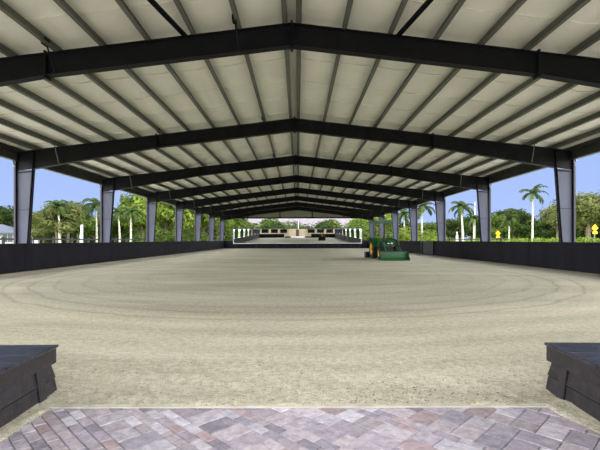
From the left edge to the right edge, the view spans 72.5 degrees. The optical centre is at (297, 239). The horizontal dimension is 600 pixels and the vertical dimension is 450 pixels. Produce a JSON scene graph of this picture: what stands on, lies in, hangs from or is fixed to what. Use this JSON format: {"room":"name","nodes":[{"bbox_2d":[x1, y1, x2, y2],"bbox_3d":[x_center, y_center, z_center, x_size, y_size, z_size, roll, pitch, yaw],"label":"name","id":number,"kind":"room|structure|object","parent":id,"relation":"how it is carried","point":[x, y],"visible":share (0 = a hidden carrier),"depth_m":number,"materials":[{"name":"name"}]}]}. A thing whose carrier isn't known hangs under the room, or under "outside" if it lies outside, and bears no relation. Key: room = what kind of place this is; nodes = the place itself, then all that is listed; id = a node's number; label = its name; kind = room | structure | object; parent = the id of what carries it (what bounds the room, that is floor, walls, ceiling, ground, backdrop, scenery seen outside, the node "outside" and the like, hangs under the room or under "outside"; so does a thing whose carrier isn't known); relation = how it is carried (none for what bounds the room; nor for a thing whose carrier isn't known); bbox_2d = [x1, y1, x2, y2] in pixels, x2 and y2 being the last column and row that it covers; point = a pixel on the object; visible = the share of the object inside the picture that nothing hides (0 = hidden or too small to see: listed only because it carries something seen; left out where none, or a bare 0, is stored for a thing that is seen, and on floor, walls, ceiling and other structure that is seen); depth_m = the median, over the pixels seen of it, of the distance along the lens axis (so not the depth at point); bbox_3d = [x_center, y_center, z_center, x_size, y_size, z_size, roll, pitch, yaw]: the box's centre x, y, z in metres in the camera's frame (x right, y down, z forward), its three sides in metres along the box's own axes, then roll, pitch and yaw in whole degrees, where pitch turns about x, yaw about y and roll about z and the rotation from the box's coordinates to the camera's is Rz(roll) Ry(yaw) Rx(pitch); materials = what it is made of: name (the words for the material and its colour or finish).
{"room":"sports facility","nodes":[
{"label":"sports facility","id":0,"kind":"room"},
{"bbox_2d":[0,241,223,273],"bbox_3d":[-10.568,0.696,30.450,0.160,1.130,55.700,0,0,0],"label":"wall","id":1,"kind":"structure","parent":0,"point":[16,257],"depth_m":19.80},
{"bbox_2d":[248,219,274,226],"bbox_3d":[-14.323,-2.881,132.000,18.400,8.400,12.400,0,0,0],"label":"sky","id":2,"kind":"structure","parent":0,"point":[254,221],"depth_m":130.44,"materials":[{"name":"white"}]},
{"bbox_2d":[236,206,352,218],"bbox_3d":[-0.129,-4.000,58.150,21.740,1.895,0.200,0,0,0],"label":"wall","id":3,"kind":"structure","parent":0,"point":[295,214],"depth_m":58.20,"materials":[{"name":"metal"}]},
{"bbox_2d":[224,241,368,248],"bbox_3d":[-0.118,0.672,58.350,20.800,1.130,0.160,0,0,0],"label":"wall","id":4,"kind":"structure","parent":0,"point":[227,244],"depth_m":58.30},
{"bbox_2d":[0,248,599,441],"bbox_3d":[-0.117,1.189,29.600,21.200,0.052,58.000,0,0,0],"label":"floor","id":5,"kind":"structure","parent":0,"point":[203,294],"depth_m":5.51,"materials":[{"name":"sand"}]},
{"bbox_2d":[15,116,573,242],"bbox_3d":[-0.124,-1.805,15.870,21.840,5.985,0.600,0,0,0],"label":"steel frame","id":6,"kind":"object","parent":5,"relation":"on","point":[533,155],"visible":0.95,"depth_m":16.02,"materials":[{"name":"paint"}]},
{"bbox_2d":[101,154,489,241],"bbox_3d":[-0.124,-1.805,22.870,21.840,5.985,0.600,0,0,0],"label":"steel frame","id":7,"kind":"object","parent":5,"relation":"on","point":[481,185],"visible":0.94,"depth_m":23.02,"materials":[{"name":"paint"}]},
{"bbox_2d":[147,175,444,241],"bbox_3d":[-0.124,-1.805,29.870,21.840,5.985,0.600,0,0,0],"label":"steel frame","id":8,"kind":"object","parent":5,"relation":"on","point":[160,196],"visible":0.95,"depth_m":30.02,"materials":[{"name":"paint"}]},
{"bbox_2d":[0,142,219,217],"bbox_3d":[-10.934,-3.360,28.450,0.112,0.520,59.300,0,0,0],"label":"strut","id":9,"kind":"object","parent":8,"relation":"attached to","point":[7,151],"visible":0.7,"depth_m":20.41,"materials":[{"name":"paint"}]},
{"bbox_2d":[0,156,219,242],"bbox_3d":[-11.074,-1.034,28.550,0.196,4.492,59.500,0,0,0],"label":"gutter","id":10,"kind":"object","parent":8,"relation":"attached to","point":[13,161],"visible":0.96,"depth_m":22.97,"materials":[{"name":"grey metal"}]},
{"bbox_2d":[373,137,599,217],"bbox_3d":[10.678,-3.409,28.450,0.112,0.520,59.300,0,0,0],"label":"strut","id":11,"kind":"object","parent":8,"relation":"attached to","point":[592,146],"visible":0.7,"depth_m":19.63,"materials":[{"name":"paint"}]},
{"bbox_2d":[374,152,599,241],"bbox_3d":[10.829,-1.083,28.550,0.196,4.492,59.500,0,0,0],"label":"gutter","id":12,"kind":"object","parent":8,"relation":"attached to","point":[575,160],"visible":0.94,"depth_m":20.48,"materials":[{"name":"grey metal"}]},
{"bbox_2d":[176,187,416,240],"bbox_3d":[-0.124,-1.805,36.870,21.840,5.985,0.600,0,0,0],"label":"steel frame","id":13,"kind":"object","parent":5,"relation":"on","point":[411,205],"visible":0.94,"depth_m":37.02,"materials":[{"name":"paint"}]},
{"bbox_2d":[195,195,397,240],"bbox_3d":[-0.124,-1.805,43.870,21.840,5.985,0.600,0,0,0],"label":"steel frame","id":14,"kind":"object","parent":5,"relation":"on","point":[393,211],"visible":0.94,"depth_m":44.02,"materials":[{"name":"paint"}]},
{"bbox_2d":[209,202,383,240],"bbox_3d":[-0.124,-1.805,50.870,21.840,5.985,0.600,0,0,0],"label":"steel frame","id":15,"kind":"object","parent":5,"relation":"on","point":[213,215],"visible":0.9,"depth_m":51.03,"materials":[{"name":"paint"}]},
{"bbox_2d":[220,206,373,240],"bbox_3d":[-0.124,-1.805,57.870,21.840,5.985,0.600,0,0,0],"label":"steel frame","id":16,"kind":"object","parent":5,"relation":"on","point":[229,217],"visible":0.9,"depth_m":58.02,"materials":[{"name":"paint"}]},
{"bbox_2d":[233,229,361,247],"bbox_3d":[-0.043,-0.213,58.013,18.240,2.760,0.190,0,1,0],"label":"mirror","id":17,"kind":"object","parent":5,"relation":"on","point":[240,236],"visible":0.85,"depth_m":57.96,"materials":[{"name":"clear glass"}]},
{"bbox_2d":[0,14,599,87],"bbox_3d":[-0.124,-1.805,8.870,21.840,5.985,0.600,0,0,0],"label":"steel frame","id":18,"kind":"object","parent":5,"relation":"on","point":[573,69],"visible":0.98,"depth_m":9.02,"materials":[{"name":"paint"}]},
{"bbox_2d":[147,0,187,38],"bbox_3d":[-3.055,-4.343,5.527,0.090,0.219,6.920,0,0,10],"label":"brace","id":19,"kind":"object","parent":18,"relation":"attached to","point":[153,3],"visible":1,"depth_m":8.12,"materials":[{"name":"paint"}]},
{"bbox_2d":[57,315,564,404],"bbox_3d":[0.094,1.177,4.715,6.381,0.043,3.621,0,0,0],"label":"gravel","id":20,"kind":"object","parent":5,"relation":"on","point":[238,315],"visible":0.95,"depth_m":3.17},
{"bbox_2d":[364,220,409,260],"bbox_3d":[5.368,-0.016,25.104,1.622,2.419,4.320,0,0,-4],"label":"tractor","id":21,"kind":"object","parent":5,"relation":"on","point":[383,248],"visible":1,"depth_m":24.51,"materials":[{"name":"green metal"}]},
{"bbox_2d":[380,239,392,247],"bbox_3d":[5.399,0.195,24.794,0.499,0.520,1.395,0,0,-4],"label":"hood","id":22,"kind":"object","parent":21,"relation":"attached to","point":[388,243],"depth_m":24.30,"materials":[{"name":"green"}]},
{"bbox_2d":[0,0,599,210],"bbox_3d":[-0.130,-4.280,28.575,21.740,1.319,59.550,0,0,0],"label":"ceiling","id":23,"kind":"structure","parent":0,"point":[474,19],"depth_m":12.06,"materials":[{"name":"metal"}]},
{"bbox_2d":[0,133,204,206],"bbox_3d":[-10.303,-3.612,28.575,0.160,0.203,59.550,0,0,0],"label":"purlin","id":24,"kind":"structure","parent":23,"relation":"attached to","point":[2,136],"depth_m":19.27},
{"bbox_2d":[0,118,224,210],"bbox_3d":[-9.303,-3.734,28.575,0.160,0.203,59.550,0,0,0],"label":"purlin","id":25,"kind":"structure","parent":23,"relation":"attached to","point":[4,122],"depth_m":15.25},
{"bbox_2d":[0,99,232,209],"bbox_3d":[-8.304,-3.855,28.575,0.160,0.203,59.550,0,0,0],"label":"purlin","id":26,"kind":"structure","parent":23,"relation":"attached to","point":[3,103],"depth_m":14.18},
{"bbox_2d":[0,43,248,207],"bbox_3d":[-6.304,-4.097,28.575,0.160,0.203,59.550,0,0,0],"label":"purlin","id":27,"kind":"structure","parent":23,"relation":"attached to","point":[4,50],"depth_m":12.64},
{"bbox_2d":[7,84,246,212],"bbox_3d":[-7.304,-3.976,28.575,0.160,0.203,59.550,0,0,0],"label":"purlin","id":28,"kind":"structure","parent":23,"relation":"attached to","point":[16,87],"depth_m":13.28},
{"bbox_2d":[0,0,260,210],"bbox_3d":[-5.305,-4.219,28.575,0.160,0.203,59.550,0,0,0],"label":"purlin","id":29,"kind":"structure","parent":23,"relation":"attached to","point":[4,7],"depth_m":10.51,"materials":[{"name":"metal"}]},
{"bbox_2d":[53,0,267,209],"bbox_3d":[-4.305,-4.340,28.575,0.160,0.203,59.550,0,0,0],"label":"purlin","id":30,"kind":"structure","parent":23,"relation":"attached to","point":[62,4],"depth_m":10.62,"materials":[{"name":"metal"}]},
{"bbox_2d":[115,0,271,204],"bbox_3d":[-3.305,-4.461,28.575,0.160,0.203,59.550,0,0,0],"label":"purlin","id":31,"kind":"structure","parent":23,"relation":"attached to","point":[121,3],"depth_m":10.85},
{"bbox_2d":[173,0,279,203],"bbox_3d":[-2.305,-4.582,28.575,0.160,0.203,59.550,0,0,0],"label":"roof purlin","id":32,"kind":"structure","parent":23,"relation":"attached to","point":[178,4],"depth_m":11.02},
{"bbox_2d":[229,0,287,202],"bbox_3d":[-1.306,-4.704,28.575,0.160,0.203,59.550,0,0,0],"label":"roof purlin","id":33,"kind":"structure","parent":23,"relation":"attached to","point":[231,2],"depth_m":11.39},
{"bbox_2d":[281,0,295,206],"bbox_3d":[-0.306,-4.825,28.575,0.160,0.203,59.550,0,0,0],"label":"roof purlin","id":34,"kind":"structure","parent":23,"relation":"attached to","point":[283,2],"depth_m":11.69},
{"bbox_2d":[296,0,301,195],"bbox_3d":[0.044,-4.826,28.575,0.160,0.203,59.550,0,0,0],"label":"roof purlin","id":35,"kind":"structure","parent":23,"relation":"attached to","point":[298,2],"depth_m":11.65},
{"bbox_2d":[306,0,352,202],"bbox_3d":[1.044,-4.709,28.575,0.160,0.203,59.550,0,0,0],"label":"roof purlin","id":36,"kind":"structure","parent":23,"relation":"attached to","point":[349,2],"depth_m":11.40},
{"bbox_2d":[314,0,407,203],"bbox_3d":[2.045,-4.592,28.575,0.160,0.203,59.550,0,0,0],"label":"roof purlin","id":37,"kind":"structure","parent":23,"relation":"attached to","point":[404,2],"depth_m":11.11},
{"bbox_2d":[322,0,465,204],"bbox_3d":[3.045,-4.476,28.575,0.160,0.203,59.550,0,0,0],"label":"roof purlin","id":38,"kind":"structure","parent":23,"relation":"attached to","point":[458,5],"depth_m":10.84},
{"bbox_2d":[326,0,526,209],"bbox_3d":[4.045,-4.359,28.575,0.160,0.203,59.550,0,0,0],"label":"roof purlin","id":39,"kind":"structure","parent":23,"relation":"attached to","point":[517,4],"depth_m":10.62,"materials":[{"name":"metal"}]},
{"bbox_2d":[333,0,590,210],"bbox_3d":[5.045,-4.242,28.575,0.160,0.203,59.550,0,0,0],"label":"roof purlin","id":40,"kind":"structure","parent":23,"relation":"attached to","point":[578,4],"depth_m":10.24,"materials":[{"name":"metal"}]},
{"bbox_2d":[354,83,576,208],"bbox_3d":[7.046,-4.009,28.575,0.160,0.203,59.550,0,0,0],"label":"roof purlin","id":41,"kind":"structure","parent":23,"relation":"attached to","point":[568,86],"depth_m":13.29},
{"bbox_2d":[340,30,599,211],"bbox_3d":[6.046,-4.125,28.575,0.160,0.203,59.550,0,0,0],"label":"roof purlin","id":42,"kind":"structure","parent":23,"relation":"attached to","point":[595,37],"depth_m":11.90,"materials":[{"name":"metal"}]},
{"bbox_2d":[362,91,599,209],"bbox_3d":[8.046,-3.892,28.575,0.160,0.203,59.550,0,0,0],"label":"roof purlin","id":43,"kind":"structure","parent":23,"relation":"attached to","point":[595,96],"depth_m":13.68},
{"bbox_2d":[380,111,599,205],"bbox_3d":[9.046,-3.775,28.575,0.160,0.203,59.550,0,0,0],"label":"roof purlin","id":44,"kind":"structure","parent":23,"relation":"attached to","point":[596,115],"depth_m":14.81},
{"bbox_2d":[389,127,599,206],"bbox_3d":[10.047,-3.659,28.575,0.160,0.203,59.550,0,0,0],"label":"roof purlin","id":45,"kind":"structure","parent":23,"relation":"attached to","point":[595,131],"depth_m":15.92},
{"bbox_2d":[0,407,599,449],"bbox_3d":[-0.091,1.212,-0.641,13.230,0.050,7.081,0,0,0],"label":"path","id":46,"kind":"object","parent":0,"point":[111,428],"visible":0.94,"depth_m":2.54,"materials":[{"name":"stone"}]},
{"bbox_2d":[0,345,57,427],"bbox_3d":[-2.727,1.026,2.091,1.770,0.414,2.210,0,0,-2],"label":"box","id":47,"kind":"object","parent":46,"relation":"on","point":[27,376],"visible":0.92,"depth_m":2.88,"materials":[{"name":"black metal"}]},
{"bbox_2d":[544,342,599,421],"bbox_3d":[2.803,1.014,2.123,1.770,0.414,2.210,0,0,2],"label":"box","id":48,"kind":"object","parent":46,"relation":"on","point":[574,370],"visible":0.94,"depth_m":2.93,"materials":[{"name":"black metal"}]},
{"bbox_2d":[278,218,326,227],"bbox_3d":[1.490,-3.416,148.000,21.400,9.400,12.400,0,0,0],"label":"sky","id":49,"kind":"structure","parent":0,"point":[306,221],"depth_m":146.25,"materials":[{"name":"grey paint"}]},
{"bbox_2d":[9,415,599,449],"bbox_3d":[-0.117,1.223,-8.547,28.000,0.048,22.905,0,0,0],"label":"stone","id":50,"kind":"object","parent":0,"point":[520,415],"depth_m":2.43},
{"bbox_2d":[326,218,352,228],"bbox_3d":[16.935,-3.051,132.000,18.400,8.600,12.400,0,0,0],"label":"sky","id":51,"kind":"structure","parent":0,"point":[343,221],"depth_m":130.08,"materials":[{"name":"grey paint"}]},
{"bbox_2d":[395,241,599,273],"bbox_3d":[10.332,0.649,30.450,0.160,1.130,55.700,0,0,0],"label":"wall","id":52,"kind":"structure","parent":0,"point":[569,256],"depth_m":18.41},
{"bbox_2d":[421,241,433,254],"bbox_3d":[10.176,0.614,32.280,0.120,1.100,2.960,0,0,0],"label":"gate","id":53,"kind":"object","parent":52,"relation":"attached to","point":[427,247],"visible":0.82,"depth_m":32.09,"materials":[{"name":"black metal"}]},
{"label":"outside","id":54,"kind":"structure","parent":0,"visible":0},
{"bbox_3d":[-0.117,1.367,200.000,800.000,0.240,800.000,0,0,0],"label":"ground","id":55,"kind":"structure","parent":54,"visible":0},
{"bbox_2d":[0,207,13,221],"bbox_3d":[-60.510,-2.840,77.631,12.184,8.730,11.386,0,0,-13],"label":"leafy tree","id":56,"kind":"object","parent":55,"relation":"on","point":[4,215],"visible":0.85,"depth_m":78.00,"materials":[{"name":"green plant"}]},
{"bbox_2d":[0,205,13,220],"bbox_3d":[-60.968,-2.887,84.151,11.297,8.830,10.557,0,0,-38],"label":"leafy tree","id":57,"kind":"object","parent":55,"relation":"on","point":[10,210],"visible":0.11,"depth_m":82.74,"materials":[{"name":"green plant"}]},
{"bbox_2d":[0,224,32,243],"bbox_3d":[-48.117,-0.529,64.000,10.900,3.850,8.400,0,0,-14],"label":"house","id":58,"kind":"structure","parent":55,"relation":"on","point":[6,231],"depth_m":61.58,"materials":[{"name":"grey paint"}]},
{"bbox_2d":[31,211,61,242],"bbox_3d":[-36.863,-1.423,60.038,6.085,5.692,6.524,0,0,25],"label":"leafy tree","id":59,"kind":"object","parent":55,"relation":"on","point":[37,232],"visible":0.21,"depth_m":58.30,"materials":[{"name":"green plant"}]},
{"bbox_2d":[43,200,73,242],"bbox_3d":[-25.119,-1.466,42.959,2.889,5.655,2.925,0,0,10],"label":"palm tree","id":60,"kind":"object","parent":55,"relation":"on","point":[57,204],"visible":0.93,"depth_m":42.77,"materials":[{"name":"green plant"}]},
{"bbox_2d":[32,202,86,242],"bbox_3d":[-26.003,-1.339,44.413,6.128,5.470,5.260,0,0,3],"label":"leafy tree","id":61,"kind":"object","parent":55,"relation":"on","point":[47,221],"visible":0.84,"depth_m":43.08,"materials":[{"name":"green plant"}]},
{"bbox_2d":[52,199,87,242],"bbox_3d":[-39.557,-2.710,70.278,7.669,8.363,7.152,0,0,-12],"label":"leafy tree","id":62,"kind":"object","parent":55,"relation":"on","point":[71,202],"visible":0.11,"depth_m":69.28,"materials":[{"name":"green plant"}]},
{"bbox_2d":[64,212,91,242],"bbox_3d":[-31.117,-1.367,58.321,6.359,5.547,5.931,0,0,35],"label":"leafy tree","id":63,"kind":"object","parent":55,"relation":"on","point":[76,231],"visible":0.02,"depth_m":57.41,"materials":[{"name":"green plant"}]},
{"bbox_2d":[0,237,159,243],"bbox_3d":[-17.619,0.547,60.000,0.120,1.480,100.000,0,0,0],"label":"fence","id":64,"kind":"object","parent":55,"relation":"on","point":[3,239],"visible":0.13,"depth_m":31.16,"materials":[{"name":"grey"}]},
{"bbox_2d":[80,225,82,242],"bbox_3d":[-20.044,-0.062,38.000,0.200,2.710,0.160,0,0,0],"label":"marker post","id":65,"kind":"object","parent":55,"relation":"on","point":[81,226],"visible":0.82,"depth_m":37.92,"materials":[{"name":"white paint"}]},
{"bbox_2d":[82,198,99,241],"bbox_3d":[-22.611,-1.744,45.885,2.872,6.174,2.908,0,0,-36],"label":"palm tree","id":66,"kind":"object","parent":55,"relation":"on","point":[95,203],"visible":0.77,"depth_m":45.77,"materials":[{"name":"green plant"}]},
{"bbox_2d":[73,215,117,241],"bbox_3d":[-27.872,-1.002,55.957,5.110,4.780,5.479,0,0,23],"label":"leafy tree","id":67,"kind":"object","parent":55,"relation":"on","point":[89,226],"visible":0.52,"depth_m":54.77,"materials":[{"name":"green plant"}]},
{"bbox_2d":[112,214,127,241],"bbox_3d":[-26.622,-1.204,59.730,5.355,5.191,4.995,0,0,28],"label":"leafy tree","id":68,"kind":"object","parent":55,"relation":"on","point":[116,232],"visible":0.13,"depth_m":59.18,"materials":[{"name":"green plant"}]},
{"bbox_2d":[113,207,128,241],"bbox_3d":[-22.687,-1.425,51.896,2.841,5.561,2.876,0,0,-19],"label":"palm tree","id":69,"kind":"object","parent":55,"relation":"on","point":[116,211],"visible":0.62,"depth_m":51.88,"materials":[{"name":"green plant"}]},
{"bbox_2d":[117,205,142,241],"bbox_3d":[-18.027,-1.214,44.090,2.642,5.107,2.609,0,0,-23],"label":"palm tree","id":70,"kind":"object","parent":55,"relation":"on","point":[133,215],"visible":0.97,"depth_m":43.94,"materials":[{"name":"green plant"}]},
{"bbox_2d":[117,193,162,228],"bbox_3d":[-24.454,-3.498,69.681,11.371,9.920,10.606,0,0,-25],"label":"leafy tree","id":71,"kind":"object","parent":55,"relation":"on","point":[126,200],"visible":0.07,"depth_m":67.86,"materials":[{"name":"green plant"}]},
{"bbox_2d":[115,200,167,237],"bbox_3d":[-22.436,-2.089,58.011,6.735,7.000,7.221,0,0,33],"label":"leafy tree","id":72,"kind":"object","parent":55,"relation":"on","point":[138,227],"visible":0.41,"depth_m":57.29,"materials":[{"name":"green plant"}]},
{"bbox_2d":[127,226,193,241],"bbox_3d":[-18.229,-0.207,53.820,8.233,3.272,7.087,0,0,34],"label":"bush","id":73,"kind":"object","parent":55,"relation":"on","point":[164,237],"visible":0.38,"depth_m":52.76,"materials":[{"name":"green plant"}]},
{"bbox_2d":[133,195,194,233],"bbox_3d":[-19.254,-3.402,60.472,9.449,9.698,8.813,0,0,40],"label":"leafy tree","id":74,"kind":"object","parent":55,"relation":"on","point":[170,215],"visible":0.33,"depth_m":58.73,"materials":[{"name":"green plant"}]},
{"bbox_2d":[168,209,207,235],"bbox_3d":[-17.960,-4.164,65.508,10.239,11.267,10.978,0,0,-31],"label":"leafy tree","id":75,"kind":"object","parent":55,"relation":"on","point":[184,209],"visible":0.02,"depth_m":65.89,"materials":[{"name":"green plant"}]},
{"bbox_2d":[174,229,208,240],"bbox_3d":[-16.339,-0.257,61.902,7.300,3.370,8.479,0,0,-14],"label":"bush","id":76,"kind":"object","parent":55,"relation":"on","point":[203,237],"visible":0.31,"depth_m":60.43,"materials":[{"name":"green plant"}]},
{"bbox_2d":[190,212,218,233],"bbox_3d":[-16.088,-3.635,71.718,9.904,10.165,9.238,0,0,-24],"label":"leafy tree","id":77,"kind":"object","parent":55,"relation":"on","point":[204,221],"visible":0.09,"depth_m":69.51,"materials":[{"name":"green plant"}]},
{"bbox_2d":[208,219,236,240],"bbox_3d":[-17.380,-3.514,88.384,9.808,9.920,9.165,0,0,5],"label":"leafy tree","id":78,"kind":"object","parent":55,"relation":"on","point":[227,222],"visible":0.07,"depth_m":87.63,"materials":[{"name":"green plant"}]},
{"bbox_2d":[205,222,253,240],"bbox_3d":[-10.547,-0.937,72.245,10.750,4.830,9.254,0,0,9],"label":"bush","id":79,"kind":"object","parent":55,"relation":"on","point":[227,237],"visible":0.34,"depth_m":70.58,"materials":[{"name":"green plant"}]},
{"bbox_2d":[228,219,247,226],"bbox_3d":[-16.129,-2.800,97.792,8.835,8.440,8.257,0,0,-24],"label":"leafy tree","id":80,"kind":"object","parent":55,"relation":"on","point":[234,220],"visible":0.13,"depth_m":96.81,"materials":[{"name":"green plant"}]},
{"bbox_2d":[227,222,262,234],"bbox_3d":[-8.777,-0.908,75.095,11.376,4.756,9.919,0,0,32],"label":"bush","id":81,"kind":"object","parent":55,"relation":"on","point":[256,223],"visible":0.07,"depth_m":74.46,"materials":[{"name":"green plant"}]},
{"bbox_2d":[253,222,287,228],"bbox_3d":[-3.905,-0.857,71.789,10.288,4.622,8.856,0,0,-10],"label":"bush","id":82,"kind":"object","parent":55,"relation":"on","point":[273,226],"visible":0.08,"depth_m":70.44,"materials":[{"name":"green plant"}]},
{"bbox_2d":[259,219,285,226],"bbox_3d":[-7.272,-2.692,118.216,8.110,8.180,7.304,0,0,-2],"label":"leafy tree","id":83,"kind":"object","parent":55,"relation":"on","point":[264,220],"visible":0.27,"depth_m":116.43,"materials":[{"name":"green plant"}]},
{"bbox_2d":[279,220,304,228],"bbox_3d":[-1.703,-1.072,75.042,10.596,5.081,12.152,0,0,20],"label":"bush","id":84,"kind":"object","parent":55,"relation":"on","point":[295,226],"visible":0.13,"depth_m":73.65,"materials":[{"name":"green plant"}]},
{"bbox_2d":[39,403,547,409],"bbox_3d":[0.022,1.208,2.926,4.078,0.058,0.050,0,0,0],"label":"kerb","id":85,"kind":"object","parent":55,"relation":"on","point":[444,405],"visible":0.39,"depth_m":2.90,"materials":[{"name":"concrete"}]},
{"bbox_2d":[0,219,599,242],"bbox_3d":[3.808,-3.344,100.513,131.433,10.620,142.414,0,0,0],"label":"undergrowth","id":86,"kind":"object","parent":55,"relation":"on","point":[8,223],"visible":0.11,"depth_m":109.56,"materials":[{"name":"green plant"}]},
{"bbox_2d":[303,221,337,228],"bbox_3d":[3.772,-0.970,72.107,9.255,4.830,10.750,0,0,-9],"label":"bush","id":87,"kind":"object","parent":55,"relation":"on","point":[324,225],"visible":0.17,"depth_m":71.11,"materials":[{"name":"green plant"}]},
{"bbox_2d":[317,218,338,227],"bbox_3d":[9.423,-2.447,118.327,7.424,7.589,7.944,0,0,-30],"label":"leafy tree","id":88,"kind":"object","parent":55,"relation":"on","point":[331,220],"visible":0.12,"depth_m":115.85,"materials":[{"name":"green plant"}]},
{"bbox_2d":[319,222,346,228],"bbox_3d":[6.698,-0.943,74.933,11.375,4.756,9.919,0,0,-3],"label":"bush","id":89,"kind":"object","parent":55,"relation":"on","point":[333,223],"visible":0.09,"depth_m":73.72,"materials":[{"name":"green plant"}]},
{"bbox_2d":[338,221,374,239],"bbox_3d":[10.011,-1.166,78.080,10.903,5.228,12.504,0,0,-5],"label":"bush","id":90,"kind":"object","parent":55,"relation":"on","point":[349,223],"visible":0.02,"depth_m":77.07,"materials":[{"name":"green plant"}]},
{"bbox_2d":[345,219,392,240],"bbox_3d":[11.388,-1.177,72.099,10.051,5.245,11.675,0,0,38],"label":"bush","id":91,"kind":"object","parent":55,"relation":"on","point":[365,235],"visible":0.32,"depth_m":70.39,"materials":[{"name":"green plant"}]},
{"bbox_2d":[365,214,392,232],"bbox_3d":[17.931,-2.598,89.777,8.545,7.862,9.144,0,0,3],"label":"leafy tree","id":92,"kind":"object","parent":55,"relation":"on","point":[387,216],"visible":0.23,"depth_m":87.32,"materials":[{"name":"green plant"}]},
{"bbox_2d":[385,226,419,240],"bbox_3d":[15.350,-0.347,57.897,8.581,3.410,7.387,0,0,-42],"label":"bush","id":93,"kind":"object","parent":55,"relation":"on","point":[403,232],"visible":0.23,"depth_m":56.54,"materials":[{"name":"green plant"}]},
{"bbox_2d":[399,209,409,225],"bbox_3d":[15.549,-1.696,60.035,3.032,5.936,3.070,0,0,38],"label":"palm tree","id":94,"kind":"object","parent":55,"relation":"on","point":[403,213],"visible":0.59,"depth_m":60.01,"materials":[{"name":"green plant"}]},
{"bbox_2d":[408,202,434,240],"bbox_3d":[15.751,-1.890,51.832,3.275,6.331,3.234,0,0,31],"label":"palm tree","id":95,"kind":"object","parent":55,"relation":"on","point":[424,206],"visible":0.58,"depth_m":51.76,"materials":[{"name":"green plant"}]},
{"bbox_2d":[400,229,450,240],"bbox_3d":[16.259,-0.048,52.100,5.504,2.753,6.393,0,0,-27],"label":"bush","id":96,"kind":"object","parent":55,"relation":"on","point":[426,237],"visible":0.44,"depth_m":51.10,"materials":[{"name":"green plant"}]},
{"bbox_2d":[418,221,446,236],"bbox_3d":[22.975,-0.967,69.846,5.121,4.468,4.777,0,0,-22],"label":"leafy tree","id":97,"kind":"object","parent":55,"relation":"on","point":[432,226],"visible":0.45,"depth_m":69.14,"materials":[{"name":"green plant"}]},
{"bbox_2d":[435,218,469,238],"bbox_3d":[28.136,-1.364,73.866,6.033,5.264,5.627,0,0,-32],"label":"leafy tree","id":98,"kind":"object","parent":55,"relation":"on","point":[452,228],"visible":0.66,"depth_m":72.72,"materials":[{"name":"green plant"}]},
{"bbox_2d":[448,201,475,240],"bbox_3d":[20.004,-1.803,49.988,3.133,6.133,3.172,0,0,21],"label":"palm tree","id":99,"kind":"object","parent":55,"relation":"on","point":[462,205],"visible":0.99,"depth_m":49.93,"materials":[{"name":"green plant"}]},
{"bbox_2d":[457,215,478,237],"bbox_3d":[35.328,-1.916,81.668,7.410,6.371,6.925,0,0,27],"label":"leafy tree","id":100,"kind":"object","parent":55,"relation":"on","point":[470,230],"visible":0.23,"depth_m":80.47,"materials":[{"name":"green plant"}]},
{"bbox_2d":[463,214,478,238],"bbox_3d":[26.609,-1.349,61.878,2.644,5.176,2.677,0,0,-36],"label":"palm tree","id":101,"kind":"object","parent":55,"relation":"on","point":[475,217],"visible":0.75,"depth_m":61.88,"materials":[{"name":"green plant"}]},
{"bbox_2d":[446,237,506,241],"bbox_3d":[17.381,0.468,72.000,0.120,1.480,76.000,0,0,0],"label":"fence","id":102,"kind":"object","parent":55,"relation":"on","point":[449,239],"visible":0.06,"depth_m":40.94,"materials":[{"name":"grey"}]},
{"bbox_2d":[491,213,519,238],"bbox_3d":[37.717,-1.846,75.741,6.412,6.215,5.980,0,0,-5],"label":"leafy tree","id":103,"kind":"object","parent":55,"relation":"on","point":[496,225],"visible":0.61,"depth_m":74.66,"materials":[{"name":"green plant"}]},
{"bbox_2d":[499,214,518,241],"bbox_3d":[34.080,-1.491,65.862,2.810,5.433,2.775,0,0,8],"label":"palm tree","id":104,"kind":"object","parent":55,"relation":"on","point":[508,218],"visible":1,"depth_m":65.71,"materials":[{"name":"green plant"}]},
{"bbox_2d":[491,208,540,238],"bbox_3d":[44.798,-2.675,83.956,9.440,7.895,10.101,0,0,41],"label":"leafy tree","id":105,"kind":"object","parent":55,"relation":"on","point":[525,226],"visible":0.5,"depth_m":81.70,"materials":[{"name":"green plant"}]},
{"bbox_2d":[448,236,599,241],"bbox_3d":[26.525,0.463,46.987,1.525,1.664,66.200,0,0,0],"label":"hedge","id":106,"kind":"object","parent":55,"relation":"on","point":[538,239],"visible":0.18,"depth_m":45.40,"materials":[{"name":"green plant"}]},
{"bbox_2d":[518,184,548,240],"bbox_3d":[33.232,-3.288,57.979,3.815,9.034,3.549,0,0,-16],"label":"palm tree","id":107,"kind":"object","parent":55,"relation":"on","point":[533,192],"visible":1,"depth_m":57.89,"materials":[{"name":"green plant"}]},
{"bbox_2d":[535,205,557,241],"bbox_3d":[43.857,-2.491,70.004,5.426,7.523,6.321,0,0,20],"label":"leafy tree","id":108,"kind":"object","parent":55,"relation":"on","point":[544,217],"visible":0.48,"depth_m":69.90,"materials":[{"name":"green plant"}]},
{"bbox_2d":[534,219,558,239],"bbox_3d":[56.467,-1.888,91.751,7.951,6.215,7.431,0,0,-11],"label":"leafy tree","id":109,"kind":"object","parent":55,"relation":"on","point":[545,230],"visible":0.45,"depth_m":90.65,"materials":[{"name":"green plant"}]},
{"bbox_2d":[548,190,599,240],"bbox_3d":[44.222,-3.137,61.801,13.152,8.824,10.644,0,0,-6],"label":"leafy tree","id":110,"kind":"object","parent":55,"relation":"on","point":[587,205],"visible":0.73,"depth_m":60.22,"materials":[{"name":"green plant"}]},
{"bbox_3d":[-0.124,-1.805,1.870,21.840,5.985,0.600,0,0,0],"label":"steel frame","id":111,"kind":"object","parent":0,"visible":0},
{"bbox_2d":[395,0,433,37],"bbox_3d":[2.796,-4.356,5.527,0.090,0.219,6.920,0,0,-10],"label":"brace","id":112,"kind":"object","parent":111,"relation":"attached to","point":[426,3],"visible":1,"depth_m":8.14,"materials":[{"name":"paint"}]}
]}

